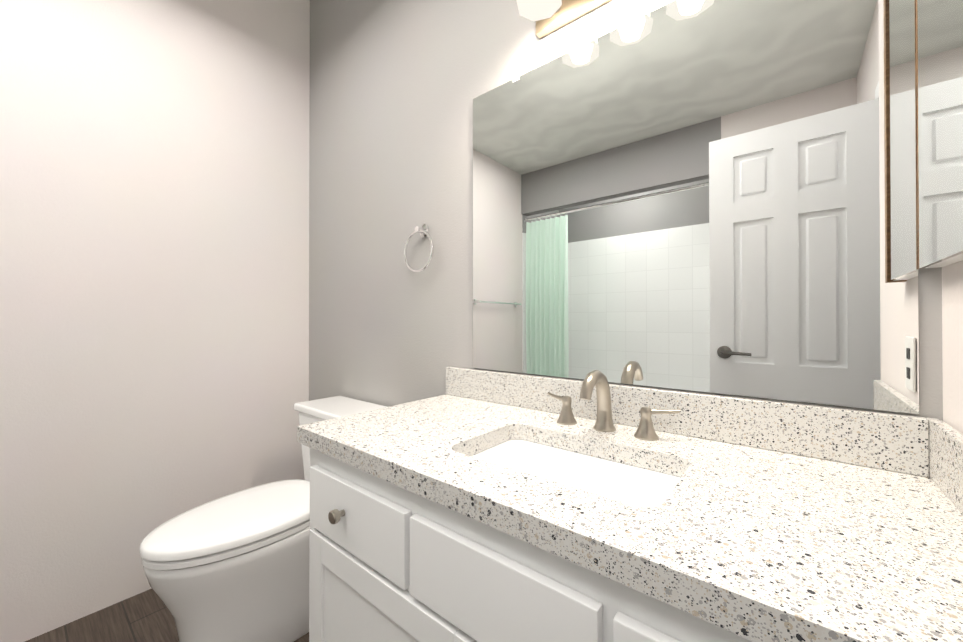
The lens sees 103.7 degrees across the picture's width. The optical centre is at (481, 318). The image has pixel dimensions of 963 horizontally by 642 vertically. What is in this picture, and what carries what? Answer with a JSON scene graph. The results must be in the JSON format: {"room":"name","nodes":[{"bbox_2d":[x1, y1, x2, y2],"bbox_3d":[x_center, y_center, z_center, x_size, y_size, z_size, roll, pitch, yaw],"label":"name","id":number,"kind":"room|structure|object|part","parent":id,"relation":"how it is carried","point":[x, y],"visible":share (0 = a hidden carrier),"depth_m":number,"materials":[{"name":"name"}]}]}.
{"room":"bathroom","nodes":[
{"label":"bathroom","id":0,"kind":"room"},
{"bbox_2d":[0,0,309,641],"bbox_3d":[-1.906,-0.345,0.995,0.100,2.920,3.095,0,0,39],"label":"wall","id":1,"kind":"structure","parent":0,"point":[154,264],"depth_m":1.54,"materials":[{"name":"paint"}]},
{"bbox_2d":[25,589,308,641],"bbox_3d":[-0.580,1.138,-0.099,3.527,0.060,3.095,0,0,39],"label":"floor","id":2,"kind":"structure","parent":0,"point":[146,616],"depth_m":1.37,"materials":[{"name":"brown wood"}]},
{"bbox_2d":[140,396,386,641],"bbox_3d":[-0.756,0.743,1.403,0.452,0.745,0.769,0,0,39],"label":"toilet","id":3,"kind":"object","parent":2,"relation":"on","point":[233,567],"visible":0.75,"depth_m":1.21,"materials":[{"name":"white ceramic"}]},
{"bbox_3d":[-0.826,0.682,1.318,0.378,0.036,0.547,0,0,39],"label":"lid","id":4,"kind":"part","parent":3,"relation":"part of","materials":[{"name":"white plastic"}]},
{"bbox_3d":[-0.832,0.714,1.311,0.370,0.023,0.521,0,0,39],"label":"seat","id":5,"kind":"part","parent":3,"relation":"part of","materials":[{"name":"white plastic"}]},
{"bbox_3d":[-0.765,0.921,1.392,0.376,0.388,0.725,0,0,39],"label":"bowl","id":6,"kind":"part","parent":3,"relation":"part of","materials":[{"name":"white ceramic"}]},
{"bbox_3d":[-0.583,0.566,1.615,0.428,0.320,0.209,0,0,39],"label":"tank","id":7,"kind":"part","parent":3,"relation":"part of","materials":[{"name":"white ceramic"}]},
{"bbox_2d":[297,367,962,641],"bbox_3d":[0.153,0.618,0.797,1.176,0.992,0.578,0,0,39],"label":"bathroom vanity","id":8,"kind":"object","parent":2,"relation":"on","point":[473,505],"visible":1,"depth_m":0.62,"materials":[{"name":"painted wood"},{"name":"quartz"},{"name":"brushed nickel"}]},
{"bbox_3d":[-0.316,0.431,0.828,0.029,0.029,0.030,0,0,39],"label":"knob","id":9,"kind":"part","parent":8,"relation":"part of","materials":[{"name":"silver metal"}]},
{"bbox_2d":[557,396,576,424],"bbox_3d":[0.225,0.240,0.999,0.052,0.070,0.052,0,0,39],"label":"faucet","id":10,"kind":"object","parent":8,"relation":"on","point":[566,417],"depth_m":0.99,"materials":[{"name":"silver metal"}]},
{"bbox_2d":[547,392,561,400],"bbox_3d":[0.205,0.213,1.027,0.069,0.016,0.030,0,0,39],"label":"handle","id":11,"kind":"object","parent":10,"relation":"attached to","point":[550,394],"depth_m":1.03,"materials":[{"name":"silver metal"}]},
{"bbox_3d":[0.271,0.176,0.897,0.035,0.108,0.143,0,0,39],"label":"faucet spout","id":12,"kind":"part","parent":8,"relation":"part of","materials":[{"name":"silver metal"}]},
{"bbox_2d":[634,407,658,440],"bbox_3d":[0.380,0.239,0.873,0.052,0.070,0.052,0,0,39],"label":"faucet","id":13,"kind":"object","parent":8,"relation":"on","point":[645,431],"depth_m":0.86,"materials":[{"name":"silver metal"}]},
{"bbox_2d":[651,409,679,413],"bbox_3d":[0.411,0.212,0.859,0.069,0.016,0.030,0,0,39],"label":"handle","id":14,"kind":"object","parent":13,"relation":"attached to","point":[653,411],"depth_m":0.85,"materials":[{"name":"silver metal"}]},
{"bbox_2d":[309,0,942,420],"bbox_3d":[0.366,-0.345,1.065,3.527,2.920,0.108,0,0,39],"label":"wall","id":15,"kind":"structure","parent":0,"point":[715,196],"depth_m":0.99,"materials":[{"name":"grey paint"}]},
{"bbox_2d":[404,224,433,272],"bbox_3d":[-0.238,-0.275,1.470,0.167,0.194,0.042,0,0,39],"label":"towel ring","id":16,"kind":"object","parent":15,"relation":"attached to","point":[423,230],"visible":0.98,"depth_m":1.47,"materials":[{"name":"silver metal"}]},
{"bbox_3d":[-0.238,-0.345,1.470,0.054,0.054,0.042,0,0,39],"label":"plate","id":17,"kind":"part","parent":16,"relation":"part of","materials":[{"name":"silver metal"}]},
{"bbox_2d":[512,72,519,82],"bbox_3d":[0.111,-0.769,1.208,0.024,0.024,0.008,0,0,39],"label":"mirror clip","id":18,"kind":"object","parent":15,"relation":"attached to","point":[515,77],"visible":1,"depth_m":1.19,"materials":[{"name":"white"}]},
{"bbox_2d":[516,0,609,37],"bbox_3d":[0.298,-0.903,0.936,0.468,0.125,0.194,0,0,39],"label":"sconce","id":19,"kind":"object","parent":15,"relation":"attached to","point":[548,16],"visible":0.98,"depth_m":1.05,"materials":[{"name":"beige"}]},
{"bbox_3d":[0.154,-0.883,1.008,0.124,0.085,0.124,0,0,39],"label":"lamp shade","id":20,"kind":"part","parent":19,"relation":"part of","materials":[{"name":"white glass"}]},
{"bbox_2d":[942,260,962,433],"bbox_3d":[0.684,-0.349,0.358,0.204,2.920,0.600,0,0,39],"label":"wall","id":21,"kind":"structure","parent":0,"point":[952,323],"depth_m":0.61,"materials":[{"name":"paint"}]},
{"bbox_2d":[916,0,962,268],"bbox_3d":[0.690,-0.498,0.553,0.030,0.827,0.271,0,0,39],"label":"medicine cabinet mirror","id":22,"kind":"object","parent":21,"relation":"attached to","point":[939,51],"visible":1,"depth_m":0.57,"materials":[{"name":"white mirror"}]},
{"bbox_3d":[0.690,-0.498,0.553,0.030,0.827,0.271,0,0,39],"label":"frame","id":23,"kind":"part","parent":22,"relation":"part of","materials":[{"name":"white wood"}]}
]}

